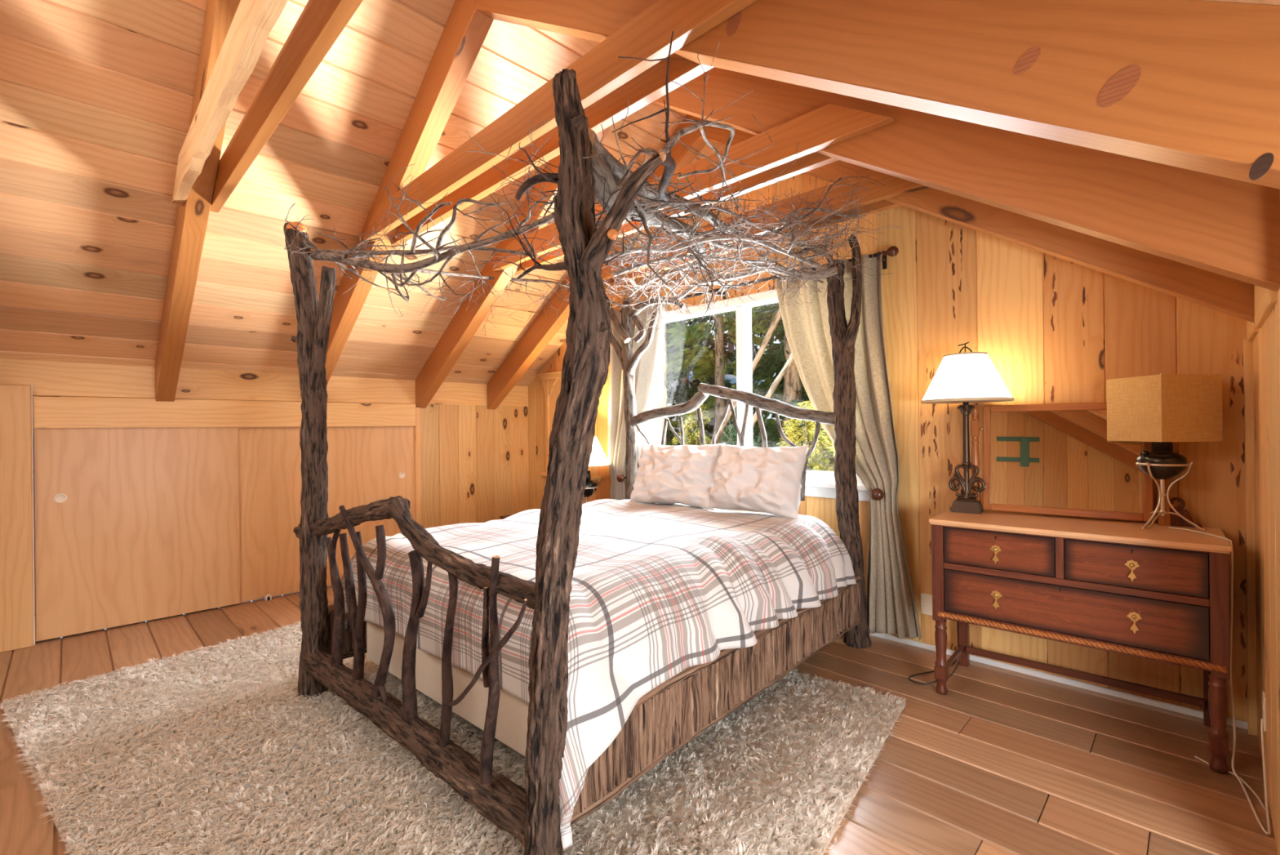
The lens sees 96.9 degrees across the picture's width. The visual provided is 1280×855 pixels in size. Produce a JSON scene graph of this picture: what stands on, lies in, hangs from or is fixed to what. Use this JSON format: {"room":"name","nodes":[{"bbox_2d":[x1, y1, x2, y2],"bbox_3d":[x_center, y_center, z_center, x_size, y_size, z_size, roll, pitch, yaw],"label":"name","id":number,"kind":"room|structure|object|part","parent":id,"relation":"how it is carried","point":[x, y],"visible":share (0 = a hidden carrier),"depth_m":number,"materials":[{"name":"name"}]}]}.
{"room":"attic bedroom","nodes":[
{"label":"attic bedroom","id":0,"kind":"room"},
{"bbox_2d":[0,358,528,641],"bbox_3d":[-3.066,0.447,4.275,0.060,1.775,5.250,-1,0,45],"label":"wall","id":1,"kind":"structure","parent":0,"point":[475,464],"depth_m":5.36,"materials":[{"name":"brown wood"}]},
{"bbox_2d":[0,384,34,652],"bbox_3d":[-3.812,0.542,3.439,0.075,1.600,0.180,-1,0,45],"label":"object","id":2,"kind":"structure","parent":1,"relation":"attached to","point":[16,559],"depth_m":3.43,"materials":[{"name":"brown wood"}]},
{"bbox_2d":[31,385,35,644],"bbox_3d":[-3.747,0.541,3.503,0.007,1.600,0.006,-1,0,45],"label":"trim","id":3,"kind":"structure","parent":1,"relation":"attached to","point":[31,385],"depth_m":3.50,"materials":[{"name":"brown wood"}]},
{"bbox_2d":[33,426,239,641],"bbox_3d":[-3.389,0.652,3.899,0.023,1.348,1.053,-1,0,45],"label":"door","id":4,"kind":"structure","parent":1,"relation":"in","point":[132,525],"depth_m":3.84,"materials":[{"name":"beige wood"}]},
{"bbox_3d":[-3.675,0.449,3.599,0.005,0.060,0.060,-1,0,45],"label":"finger pull","id":5,"kind":"part","parent":4,"relation":"part of","materials":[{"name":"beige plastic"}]},
{"bbox_2d":[32,395,416,428],"bbox_3d":[-2.922,-0.103,4.377,0.050,0.202,2.405,-1,0,45],"label":"trim","id":6,"kind":"structure","parent":1,"relation":"attached to","point":[48,411],"depth_m":4.07,"materials":[{"name":"brown wood"}]},
{"bbox_2d":[238,426,414,602],"bbox_3d":[-2.573,0.643,4.756,0.023,1.348,1.383,-1,0,45],"label":"door","id":7,"kind":"structure","parent":1,"relation":"in","point":[366,464],"depth_m":4.54,"materials":[{"name":"beige wood"}]},
{"bbox_3d":[-2.163,0.433,5.160,0.005,0.060,0.060,-1,0,45],"label":"finger pull","id":8,"kind":"part","parent":7,"relation":"part of","materials":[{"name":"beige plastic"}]},
{"bbox_2d":[413,403,422,524],"bbox_3d":[-2.056,0.551,5.253,0.035,1.545,0.050,-1,0,45],"label":"trim","id":9,"kind":"structure","parent":1,"relation":"attached to","point":[417,448],"depth_m":5.24,"materials":[{"name":"brown wood"}]},
{"bbox_2d":[0,0,724,386],"bbox_3d":[-2.093,-1.314,3.293,2.818,1.788,5.250,-1,0,45],"label":"ceiling","id":10,"kind":"structure","parent":0,"point":[96,96],"depth_m":3.12,"materials":[{"name":"brown wood"}]},
{"bbox_2d":[155,0,240,401],"bbox_3d":[-2.351,-1.181,2.993,2.775,2.007,0.100,-1,0,45],"label":"rafter","id":11,"kind":"object","parent":10,"relation":"attached to","point":[192,217],"visible":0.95,"depth_m":3.06,"materials":[{"name":"brown wood"}]},
{"bbox_2d":[172,0,287,204],"bbox_3d":[-1.343,-1.227,1.891,2.890,0.166,0.045,-1,0,45],"label":"tie","id":12,"kind":"object","parent":11,"relation":"attached to","point":[252,23],"visible":1,"depth_m":1.96,"materials":[{"name":"wood"}]},
{"bbox_2d":[209,0,363,212],"bbox_3d":[-1.240,-1.234,1.995,2.887,0.155,0.045,-1,0,45],"label":"tie","id":13,"kind":"object","parent":11,"relation":"attached to","point":[320,23],"visible":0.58,"depth_m":1.98,"materials":[{"name":"brown wood"}]},
{"bbox_2d":[324,0,493,383],"bbox_3d":[-1.707,-1.188,3.643,2.775,2.007,0.100,-1,0,45],"label":"rafter","id":14,"kind":"object","parent":10,"relation":"attached to","point":[465,30],"visible":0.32,"depth_m":3.07,"materials":[{"name":"brown wood"}]},
{"bbox_2d":[389,57,713,249],"bbox_3d":[-0.596,-1.240,2.645,2.887,0.155,0.045,-1,0,45],"label":"tie","id":15,"kind":"object","parent":14,"relation":"attached to","point":[649,86],"visible":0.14,"depth_m":2.25,"materials":[{"name":"brown wood"}]},
{"bbox_2d":[362,0,756,244],"bbox_3d":[-0.699,-1.239,2.540,2.887,0.155,0.045,-1,0,45],"label":"tie","id":16,"kind":"object","parent":14,"relation":"attached to","point":[600,71],"visible":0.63,"depth_m":2.02,"materials":[{"name":"brown wood"}]},
{"bbox_2d":[415,124,613,408],"bbox_3d":[-1.063,-1.194,4.293,2.775,2.007,0.100,-1,0,45],"label":"rafter","id":17,"kind":"object","parent":10,"relation":"attached to","point":[464,324],"visible":0.51,"depth_m":4.52,"materials":[{"name":"brown wood"}]},
{"bbox_2d":[514,152,838,275],"bbox_3d":[0.049,-1.247,3.295,2.887,0.155,0.045,-1,0,45],"label":"tie","id":18,"kind":"object","parent":17,"relation":"attached to","point":[811,161],"visible":0.11,"depth_m":2.76,"materials":[{"name":"brown wood"}]},
{"bbox_2d":[492,102,895,271],"bbox_3d":[-0.055,-1.246,3.190,2.887,0.155,0.045,-1,0,45],"label":"tie","id":19,"kind":"object","parent":17,"relation":"attached to","point":[830,124],"visible":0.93,"depth_m":2.54,"materials":[{"name":"brown wood"}]},
{"bbox_2d":[487,114,706,408],"bbox_3d":[-0.542,-1.200,4.819,2.775,2.007,0.100,-1,0,45],"label":"rafter","id":20,"kind":"object","parent":10,"relation":"attached to","point":[544,326],"visible":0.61,"depth_m":5.10,"materials":[{"name":"brown wood"}]},
{"bbox_2d":[602,200,901,286],"bbox_3d":[0.570,-1.253,3.820,2.887,0.155,0.045,-1,0,45],"label":"tie","id":21,"kind":"object","parent":20,"relation":"attached to","point":[882,205],"visible":0.01,"depth_m":3.31,"materials":[{"name":"brown wood"}]},
{"bbox_2d":[601,169,928,279],"bbox_3d":[0.466,-1.252,3.716,2.887,0.155,0.045,-1,0,45],"label":"tie","id":22,"kind":"object","parent":20,"relation":"attached to","point":[895,186],"visible":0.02,"depth_m":3.09,"materials":[{"name":"brown wood"}]},
{"bbox_2d":[0,585,1277,854],"bbox_3d":[-0.865,1.325,2.103,6.210,0.030,5.250,-1,0,45],"label":"floor","id":23,"kind":"structure","parent":0,"point":[1004,762],"depth_m":2.19,"materials":[{"name":"brown wood"}]},
{"bbox_2d":[264,594,271,600],"bbox_3d":[-2.876,1.312,4.389,0.035,0.040,0.040,-1,0,45],"label":"guide","id":24,"kind":"object","parent":23,"relation":"on","point":[268,597],"visible":1,"depth_m":4.38,"materials":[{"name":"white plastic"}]},
{"bbox_2d":[0,621,908,854],"bbox_3d":[-0.906,1.287,2.672,3.863,0.046,3.001,-1,0,45],"label":"shag rug","id":25,"kind":"object","parent":23,"relation":"on","point":[215,749],"visible":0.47,"depth_m":2.13,"materials":[{"name":"fabric"}]},
{"bbox_2d":[499,514,513,519],"bbox_3d":[-0.793,1.094,5.374,1.270,0.432,0.468,-1,0,45],"label":"chest","id":26,"kind":"object","parent":23,"relation":"on","point":[504,516],"visible":0.02,"depth_m":5.64,"materials":[{"name":"brown wood"}]},
{"bbox_2d":[582,436,610,503],"bbox_3d":[-0.477,0.448,4.983,0.436,0.851,0.436,-1,0,45],"label":"table lamp","id":27,"kind":"object","parent":26,"relation":"on","point":[597,457],"visible":0.33,"depth_m":4.90,"materials":[{"name":"fabric"}]},
{"bbox_3d":[-0.475,0.665,4.983,0.210,0.292,0.210,-1,0,45],"label":"stem","id":28,"kind":"part","parent":27,"relation":"part of","materials":[{"name":"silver metal"}]},
{"bbox_3d":[-0.408,0.691,4.931,0.161,0.365,0.026,-1,0,43],"label":"leg","id":29,"kind":"part","parent":27,"relation":"part of","materials":[{"name":"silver metal"}]},
{"bbox_3d":[-0.480,0.206,4.983,0.430,0.247,0.430,-1,0,45],"label":"lamp shade","id":30,"kind":"part","parent":27,"relation":"part of","materials":[{"name":"white"}]},
{"bbox_3d":[-0.478,0.329,4.983,0.436,0.009,0.436,-1,0,45],"label":"trim","id":31,"kind":"part","parent":27,"relation":"part of","materials":[{"name":"beige"}]},
{"bbox_2d":[283,31,904,854],"bbox_3d":[-0.232,0.042,3.361,3.558,2.650,3.026,-1,0,45],"label":"canopy bed","id":32,"kind":"object","parent":23,"relation":"on","point":[673,713],"visible":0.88,"depth_m":2.16,"materials":[{"name":"brown wood"}]},
{"bbox_3d":[-0.826,0.919,3.712,0.067,0.069,2.285,-1,0,42],"label":"rail","id":33,"kind":"part","parent":32,"relation":"part of","materials":[{"name":"brown wood"}]},
{"bbox_3d":[-0.838,1.035,3.697,0.073,0.220,2.263,-1,0,42],"label":"bark panel","id":34,"kind":"part","parent":32,"relation":"part of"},
{"bbox_3d":[-0.824,1.161,3.712,0.050,0.056,2.284,-1,0,42],"label":"rail","id":35,"kind":"part","parent":32,"relation":"part of","materials":[{"name":"brown wood"}]},
{"bbox_3d":[-0.949,1.134,2.196,1.782,0.134,0.126,-1,0,42],"label":"rail","id":36,"kind":"part","parent":32,"relation":"part of","materials":[{"name":"brown wood"}]},
{"bbox_3d":[-0.990,0.411,2.229,1.945,0.301,0.086,-1,0,42],"label":"footboard rail","id":37,"kind":"part","parent":32,"relation":"part of","materials":[{"name":"brown wood"}]},
{"bbox_2d":[366,621,528,756],"bbox_3d":[-0.129,0.937,3.109,1.552,0.470,2.053,-1,0,42],"label":"box spring","id":38,"kind":"object","parent":32,"relation":"on","point":[511,730],"visible":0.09,"depth_m":2.25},
{"bbox_2d":[333,498,856,850],"bbox_3d":[-0.162,0.835,3.058,2.091,0.653,2.217,-1,0,45],"label":"duvet","id":39,"kind":"object","parent":38,"relation":"on","point":[658,591],"visible":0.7,"depth_m":2.27,"materials":[{"name":"fabric"}]},
{"bbox_2d":[630,442,725,510],"bbox_3d":[0.258,0.329,3.993,0.724,0.447,0.350,-1,0,45],"label":"pillow","id":40,"kind":"object","parent":39,"relation":"on","point":[683,474],"visible":0.94,"depth_m":3.87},
{"bbox_2d":[708,444,808,518],"bbox_3d":[0.725,0.321,3.548,0.670,0.433,0.355,-1,0,45],"label":"pillow","id":41,"kind":"object","parent":39,"relation":"on","point":[747,477],"visible":1,"depth_m":3.41,"materials":[{"name":"fabric"}]},
{"bbox_3d":[0.527,1.146,2.504,0.049,0.057,2.284,-1,0,42],"label":"rail","id":42,"kind":"part","parent":32,"relation":"part of","materials":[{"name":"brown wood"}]},
{"bbox_3d":[0.513,1.020,2.489,0.073,0.220,2.263,-1,0,42],"label":"bark panel","id":43,"kind":"part","parent":32,"relation":"part of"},
{"bbox_3d":[0.556,-0.163,4.008,1.733,0.322,0.098,-1,0,43],"label":"headboard rail","id":44,"kind":"part","parent":32,"relation":"part of","materials":[{"name":"grey plant"}]},
{"bbox_3d":[0.525,0.903,2.503,0.064,0.071,2.285,-1,0,42],"label":"rail","id":45,"kind":"part","parent":32,"relation":"part of","materials":[{"name":"brown wood"}]},
{"bbox_3d":[1.253,0.078,3.408,0.241,2.447,0.155,-1,0,45],"label":"post","id":46,"kind":"part","parent":32,"relation":"part of","materials":[{"name":"brown wood"}]},
{"bbox_2d":[928,509,1231,773],"bbox_3d":[1.943,0.857,2.582,1.016,0.845,0.510,-1,0,42],"label":"dresser","id":47,"kind":"object","parent":23,"relation":"on","point":[1158,593],"visible":0.99,"depth_m":2.37,"materials":[{"name":"brown wood"}]},
{"bbox_3d":[1.457,1.107,2.744,0.059,0.356,0.059,-1,0,42],"label":"leg","id":48,"kind":"part","parent":47,"relation":"part of","materials":[{"name":"brown wood"}]},
{"bbox_2d":[907,341,1013,684],"bbox_3d":[1.658,0.421,2.905,0.431,1.728,0.544,-1,0,45],"label":"table lamp","id":49,"kind":"object","parent":47,"relation":"on","point":[966,378],"visible":0.94,"depth_m":2.87,"materials":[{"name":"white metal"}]},
{"bbox_3d":[1.565,0.851,2.980,0.171,0.870,0.510,-1,0,45],"label":"cord","id":50,"kind":"part","parent":49,"relation":"part of","materials":[{"name":"black plastic"}]},
{"bbox_3d":[1.689,-0.375,2.947,0.201,0.009,0.201,-1,0,45],"label":"trim","id":51,"kind":"part","parent":49,"relation":"part of","materials":[{"name":"beige"}]},
{"bbox_3d":[1.690,-0.255,2.947,0.416,0.235,0.416,-1,0,45],"label":"lamp shade","id":52,"kind":"part","parent":49,"relation":"part of","materials":[{"name":"white"}]},
{"bbox_3d":[1.692,-0.139,2.947,0.422,0.013,0.422,-1,0,45],"label":"trim","id":53,"kind":"part","parent":49,"relation":"part of","materials":[{"name":"beige"}]},
{"bbox_3d":[1.748,1.103,3.063,0.044,0.357,0.044,-1,0,42],"label":"leg","id":54,"kind":"part","parent":47,"relation":"part of","materials":[{"name":"brown wood"}]},
{"bbox_3d":[1.607,0.779,2.561,0.047,0.085,0.014,-1,0,42],"label":"drop handle","id":55,"kind":"part","parent":47,"relation":"part of","materials":[{"name":"gold metal"}]},
{"bbox_3d":[1.605,0.573,2.561,0.047,0.085,0.014,-1,0,42],"label":"drop handle","id":56,"kind":"part","parent":47,"relation":"part of","materials":[{"name":"gold metal"}]},
{"bbox_3d":[1.762,0.556,2.732,0.432,0.168,0.449,-1,0,42],"label":"drawer","id":57,"kind":"part","parent":47,"relation":"part of","materials":[{"name":"brown wood"}]},
{"bbox_2d":[949,402,1202,528],"bbox_3d":[2.034,0.154,2.740,0.968,0.560,0.061,-1,0,39],"label":"dresser mirror","id":58,"kind":"object","parent":47,"relation":"on","point":[1054,459],"visible":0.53,"depth_m":2.73,"materials":[{"name":"clear mirror"}]},
{"bbox_3d":[1.754,0.157,2.970,0.041,0.560,0.041,-1,0,39],"label":"post","id":59,"kind":"part","parent":58,"relation":"part of","materials":[{"name":"brown wood"}]},
{"bbox_3d":[2.034,0.153,2.740,0.587,0.470,0.039,-1,0,39],"label":"glass","id":60,"kind":"part","parent":58,"relation":"part of","materials":[{"name":"white"}]},
{"bbox_3d":[2.034,0.153,2.740,0.655,0.539,0.061,-1,0,39],"label":"frame","id":61,"kind":"part","parent":58,"relation":"part of","materials":[{"name":"brown wood"}]},
{"bbox_3d":[2.315,0.151,2.511,0.041,0.560,0.041,-1,0,39],"label":"post","id":62,"kind":"part","parent":58,"relation":"part of","materials":[{"name":"brown wood"}]},
{"bbox_3d":[1.935,0.770,2.575,0.896,0.199,0.449,-1,0,42],"label":"drawer","id":63,"kind":"part","parent":47,"relation":"part of","materials":[{"name":"brown wood"}]},
{"bbox_3d":[1.786,0.889,2.398,0.970,0.026,0.026,-1,0,42],"label":"rope moulding","id":64,"kind":"part","parent":47,"relation":"part of","materials":[{"name":"brown wood"}]},
{"bbox_3d":[1.949,0.567,2.247,0.047,0.085,0.014,-1,0,42],"label":"drop handle","id":65,"kind":"part","parent":47,"relation":"part of","materials":[{"name":"gold metal"}]},
{"bbox_3d":[1.954,0.772,2.244,0.047,0.085,0.014,-1,0,42],"label":"drop handle","id":66,"kind":"part","parent":47,"relation":"part of","materials":[{"name":"gold metal"}]},
{"bbox_3d":[2.104,0.552,2.418,0.431,0.168,0.449,-1,0,42],"label":"drawer","id":67,"kind":"part","parent":47,"relation":"part of","materials":[{"name":"brown wood"}]},
{"bbox_2d":[1106,372,1271,835],"bbox_3d":[2.204,0.521,2.177,0.317,1.514,0.889,-1,0,12],"label":"table lamp","id":68,"kind":"object","parent":47,"relation":"on","point":[1162,410],"visible":0.98,"depth_m":2.33,"materials":[{"name":"grey metal"}]},
{"bbox_3d":[2.271,0.288,2.522,0.020,0.285,0.126,-1,0,13],"label":"leg","id":69,"kind":"part","parent":68,"relation":"part of","materials":[{"name":"silver metal"}]},
{"bbox_3d":[2.199,0.289,2.436,0.066,0.285,0.112,-1,0,45],"label":"leg","id":70,"kind":"part","parent":68,"relation":"part of","materials":[{"name":"silver metal"}]},
{"bbox_3d":[2.262,0.267,2.457,0.164,0.228,0.164,-1,0,45],"label":"stem","id":71,"kind":"part","parent":68,"relation":"part of","materials":[{"name":"silver metal"}]},
{"bbox_3d":[2.258,-0.080,2.457,0.260,0.277,0.260,-1,0,-2],"label":"lamp shade","id":72,"kind":"part","parent":68,"relation":"part of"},
{"bbox_3d":[2.314,0.288,2.416,0.126,0.285,0.020,-1,0,43],"label":"leg","id":73,"kind":"part","parent":68,"relation":"part of","materials":[{"name":"silver metal"}]},
{"bbox_3d":[2.159,0.851,2.080,0.128,0.855,0.713,-1,0,24],"label":"cord","id":74,"kind":"part","parent":68,"relation":"part of","materials":[{"name":"beige plastic"}]},
{"bbox_3d":[2.442,1.096,2.429,0.044,0.357,0.044,-1,0,42],"label":"leg","id":75,"kind":"part","parent":47,"relation":"part of","materials":[{"name":"brown wood"}]},
{"bbox_3d":[2.150,1.099,2.110,0.059,0.356,0.059,-1,0,42],"label":"leg","id":76,"kind":"part","parent":47,"relation":"part of","materials":[{"name":"brown wood"}]},
{"bbox_2d":[528,146,1247,721],"bbox_3d":[0.683,-0.466,4.267,5.330,3.520,0.030,-1,0,45],"label":"wall","id":77,"kind":"structure","parent":0,"point":[1053,329],"depth_m":2.99,"materials":[{"name":"wood"}]},
{"bbox_2d":[533,370,601,483],"bbox_3d":[-0.722,0.036,5.551,0.960,1.183,0.128,-1,0,45],"label":"shelf","id":78,"kind":"object","parent":77,"relation":"attached to","point":[551,381],"visible":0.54,"depth_m":5.78,"materials":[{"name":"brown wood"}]},
{"bbox_3d":[-0.710,-0.523,5.568,0.960,0.065,0.078,-1,0,45],"label":"rail","id":79,"kind":"part","parent":78,"relation":"part of","materials":[{"name":"brown wood"}]},
{"bbox_3d":[-0.720,0.543,5.554,0.910,0.168,0.128,-1,0,45],"label":"shelf","id":80,"kind":"part","parent":78,"relation":"part of","materials":[{"name":"brown wood"}]},
{"bbox_3d":[-0.680,-0.021,5.582,0.665,0.940,0.022,-1,0,45],"label":"panel","id":81,"kind":"part","parent":78,"relation":"part of","materials":[{"name":"brown wood"}]},
{"bbox_2d":[616,473,626,482],"bbox_3d":[-0.120,0.433,4.911,0.072,0.072,0.190,-1,0,45],"label":"curtain holdback","id":82,"kind":"object","parent":77,"relation":"attached to","point":[620,477],"visible":0.62,"depth_m":4.84,"materials":[{"name":"brown wood"}]},
{"bbox_2d":[637,288,878,501],"bbox_3d":[0.725,-0.247,4.193,2.150,1.420,0.180,-1,0,45],"label":"window","id":83,"kind":"structure","parent":77,"relation":"in","point":[818,483],"depth_m":4.15,"materials":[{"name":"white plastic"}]},
{"bbox_2d":[651,322,667,445],"bbox_3d":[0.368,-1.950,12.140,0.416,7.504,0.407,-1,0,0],"label":"window frame","id":84,"kind":"structure","parent":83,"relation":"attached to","point":[659,390],"depth_m":11.98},
{"bbox_3d":[1.125,-0.301,3.855,0.867,1.184,0.004,-1,0,45],"label":"pane","id":85,"kind":"part","parent":83,"relation":"part of","materials":[{"name":"clear glass"}]},
{"bbox_3d":[0.704,0.411,4.164,2.150,0.105,0.100,-1,0,45],"label":"sill","id":86,"kind":"part","parent":83,"relation":"part of","materials":[{"name":"white plastic"}]},
{"bbox_2d":[619,245,898,312],"bbox_3d":[0.587,-1.001,4.247,2.638,0.101,0.125,-1,0,45],"label":"curtain rod","id":87,"kind":"object","parent":77,"relation":"attached to","point":[892,251],"visible":0.48,"depth_m":3.44,"materials":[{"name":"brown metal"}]},
{"bbox_2d":[607,302,666,500],"bbox_3d":[-0.043,0.103,4.833,0.771,2.263,0.112,-1,0,45],"label":"curtain","id":88,"kind":"object","parent":87,"relation":"hanging from","point":[644,371],"visible":0.51,"depth_m":4.92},
{"bbox_2d":[775,251,921,640],"bbox_3d":[1.258,0.096,3.550,0.906,2.267,0.141,-1,0,42],"label":"curtain","id":89,"kind":"object","parent":87,"relation":"hanging from","point":[891,606],"visible":0.82,"depth_m":3.39,"materials":[{"name":"fabric"}]},
{"bbox_2d":[871,488,884,500],"bbox_3d":[1.436,0.391,3.368,0.072,0.072,0.190,-1,0,45],"label":"curtain holdback","id":90,"kind":"object","parent":77,"relation":"attached to","point":[877,494],"visible":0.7,"depth_m":3.30,"materials":[{"name":"brown wood"}]},
{"bbox_2d":[920,592,932,615],"bbox_3d":[1.661,1.023,3.284,0.070,0.120,0.010,-1,0,45],"label":"wall outlet","id":91,"kind":"object","parent":77,"relation":"attached to","point":[926,598],"visible":0.84,"depth_m":3.28,"materials":[{"name":"beige plastic"}]},
{"bbox_2d":[869,632,1247,729],"bbox_3d":[0.694,1.279,4.244,5.310,0.030,0.011,-1,0,45],"label":"baseboard","id":92,"kind":"structure","parent":77,"relation":"attached to","point":[1238,723],"depth_m":2.80,"materials":[{"name":"white wood"}]},
{"bbox_2d":[1207,0,1279,4],"bbox_3d":[0.120,-1.159,1.101,3.388,2.147,5.250,-1,0,45],"label":"ceiling","id":93,"kind":"structure","parent":0,"point":[1258,2],"depth_m":0.91,"materials":[{"name":"brown wood"}]},
{"bbox_2d":[475,0,1279,189],"bbox_3d":[0.473,-1.027,1.484,3.360,2.376,0.101,-1,0,45],"label":"rafter","id":94,"kind":"object","parent":93,"relation":"attached to","point":[1194,85],"visible":0.98,"depth_m":1.11,"materials":[{"name":"brown wood"}]},
{"bbox_2d":[651,66,1279,291],"bbox_3d":[0.825,-1.289,2.422,2.542,1.860,0.100,-1,0,45],"label":"rafter","id":95,"kind":"object","parent":93,"relation":"attached to","point":[1228,227],"visible":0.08,"depth_m":1.85,"materials":[{"name":"brown wood"}]},
{"bbox_2d":[699,118,1254,323],"bbox_3d":[1.345,-1.294,2.947,2.542,1.860,0.100,-1,0,45],"label":"rafter","id":96,"kind":"object","parent":93,"relation":"attached to","point":[1221,293],"visible":0.25,"depth_m":2.40,"materials":[{"name":"brown wood"}]},
{"bbox_2d":[1253,288,1279,854],"bbox_3d":[1.039,0.324,0.206,0.880,1.930,5.250,-1,0,45],"label":"wall","id":97,"kind":"structure","parent":0,"point":[1266,344],"depth_m":1.86,"materials":[{"name":"brown wood"}]},
{"bbox_2d":[1243,338,1257,736],"bbox_3d":[2.547,0.453,2.366,0.030,1.640,0.060,-1,0,45],"label":"trim","id":98,"kind":"structure","parent":97,"relation":"attached to","point":[1247,345],"depth_m":2.35,"materials":[{"name":"brown wood"}]},
{"bbox_2d":[1246,320,1258,341],"bbox_3d":[2.432,-0.471,2.228,0.055,0.230,0.385,-1,0,45],"label":"trim","id":99,"kind":"structure","parent":97,"relation":"attached to","point":[1251,331],"depth_m":2.21,"materials":[{"name":"brown wood"}]},
{"bbox_2d":[1262,690,1266,731],"bbox_3d":[2.184,0.992,1.985,0.008,0.120,0.070,-1,0,45],"label":"wall outlet","id":100,"kind":"object","parent":97,"relation":"attached to","point":[1264,695],"visible":1,"depth_m":1.96,"materials":[{"name":"beige plastic"}]},
{"bbox_2d":[1253,284,1277,328],"bbox_3d":[1.997,-0.466,1.789,0.055,0.230,0.630,-1,0,45],"label":"trim","id":101,"kind":"structure","parent":97,"relation":"attached to","point":[1264,299],"depth_m":1.78,"materials":[{"name":"brown wood"}]},
{"label":"outside","id":102,"kind":"structure","parent":0,"visible":0},
{"bbox_2d":[768,439,831,470],"bbox_3d":[6.211,0.779,20.463,44.000,2.226,30.200,-1,0,45],"label":"ground","id":103,"kind":"structure","parent":102,"point":[808,467],"depth_m":23.12,"materials":[{"name":"brown"}]},
{"bbox_2d":[671,403,719,445],"bbox_3d":[1.092,0.717,10.853,1.856,2.611,1.914,-1,0,17],"label":"bush","id":104,"kind":"object","parent":103,"relation":"on","point":[686,427],"visible":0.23,"depth_m":10.87,"materials":[{"name":"green plant"}]},
{"bbox_2d":[666,314,735,445],"bbox_3d":[1.114,-3.031,15.868,3.461,9.117,3.295,-1,0,45],"label":"fir tree","id":105,"kind":"object","parent":103,"relation":"on","point":[685,393],"visible":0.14,"depth_m":15.47,"materials":[{"name":"green plant"}]},
{"bbox_2d":[688,315,712,370],"bbox_3d":[3.871,-7.295,37.449,3.461,15.000,3.295,-1,0,45],"label":"fir tree","id":106,"kind":"object","parent":103,"relation":"on","point":[700,321],"visible":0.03,"depth_m":37.35,"materials":[{"name":"green plant"}]},
{"bbox_2d":[666,370,764,445],"bbox_3d":[1.381,-0.584,21.856,6.400,4.150,5.000,-1,0,45],"label":"house","id":107,"kind":"structure","parent":103,"relation":"on","point":[732,377],"depth_m":19.22,"materials":[{"name":"grey"}]},
{"bbox_2d":[666,305,783,447],"bbox_3d":[1.883,-2.862,13.257,4.009,9.000,3.769,-1,0,45],"label":"fir tree","id":108,"kind":"object","parent":103,"relation":"on","point":[693,335],"visible":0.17,"depth_m":12.99,"materials":[{"name":"green plant"}]},
{"bbox_2d":[713,314,736,373],"bbox_3d":[5.302,-7.199,33.919,3.461,15.000,3.295,-1,0,45],"label":"fir tree","id":109,"kind":"object","parent":103,"relation":"on","point":[731,344],"visible":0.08,"depth_m":33.81,"materials":[{"name":"green plant"}]},
{"bbox_2d":[720,412,756,446],"bbox_3d":[1.732,0.937,9.908,1.599,2.404,1.507,-1,0,45],"label":"fir tree","id":110,"kind":"object","parent":103,"relation":"on","point":[732,435],"visible":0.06,"depth_m":9.82,"materials":[{"name":"green plant"}]},
{"bbox_2d":[709,307,781,444],"bbox_3d":[1.955,-1.163,9.595,2.579,3.959,0.126,-1,0,45],"label":"leaning trunk","id":111,"kind":"object","parent":103,"relation":"on","point":[775,322],"visible":0.3,"depth_m":9.50,"materials":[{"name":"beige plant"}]},
{"bbox_2d":[727,306,778,417],"bbox_3d":[4.929,-5.747,25.856,3.461,13.000,3.295,-1,0,45],"label":"fir tree","id":112,"kind":"object","parent":103,"relation":"on","point":[731,371],"visible":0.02,"depth_m":25.79,"materials":[{"name":"green plant"}]},
{"bbox_2d":[735,352,793,445],"bbox_3d":[2.242,-0.868,9.030,2.772,3.749,0.101,-1,0,45],"label":"leaning trunk","id":113,"kind":"object","parent":103,"relation":"on","point":[785,367],"visible":0.19,"depth_m":9.05,"materials":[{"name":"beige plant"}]},
{"bbox_2d":[725,302,834,463],"bbox_3d":[3.122,-2.316,10.806,2.763,8.000,2.937,-1,0,-8],"label":"fir tree","id":114,"kind":"object","parent":103,"relation":"on","point":[766,366],"visible":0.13,"depth_m":10.88,"materials":[{"name":"green plant"}]},
{"bbox_2d":[770,330,804,417],"bbox_3d":[8.842,-7.350,32.521,3.461,15.000,3.295,-1,0,45],"label":"fir tree","id":115,"kind":"object","parent":103,"relation":"on","point":[773,415],"visible":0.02,"depth_m":32.43,"materials":[{"name":"green plant"}]},
{"bbox_2d":[753,323,826,471],"bbox_3d":[4.835,-3.433,15.398,3.994,9.510,3.693,-1,0,45],"label":"fir tree","id":116,"kind":"object","parent":103,"relation":"on","point":[778,441],"visible":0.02,"depth_m":16.19,"materials":[{"name":"green plant"}]},
{"bbox_2d":[782,331,801,446],"bbox_3d":[2.783,-2.025,10.450,0.503,7.408,0.371,-1,0,45],"label":"trunk","id":117,"kind":"object","parent":103,"relation":"on","point":[792,380],"visible":0.09,"depth_m":10.33,"materials":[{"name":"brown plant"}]},
{"bbox_2d":[777,402,834,471],"bbox_3d":[2.574,0.803,8.890,1.738,2.387,1.672,-1,0,45],"label":"bush","id":118,"kind":"object","parent":103,"relation":"on","point":[811,431],"visible":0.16,"depth_m":8.88,"materials":[{"name":"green plant"}]},
{"bbox_2d":[794,400,835,471],"bbox_3d":[3.922,-1.780,9.137,2.980,7.000,2.509,-1,0,-19],"label":"bush","id":119,"kind":"object","parent":103,"relation":"on","point":[825,458],"visible":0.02,"depth_m":9.00,"materials":[{"name":"green plant"}]}
]}

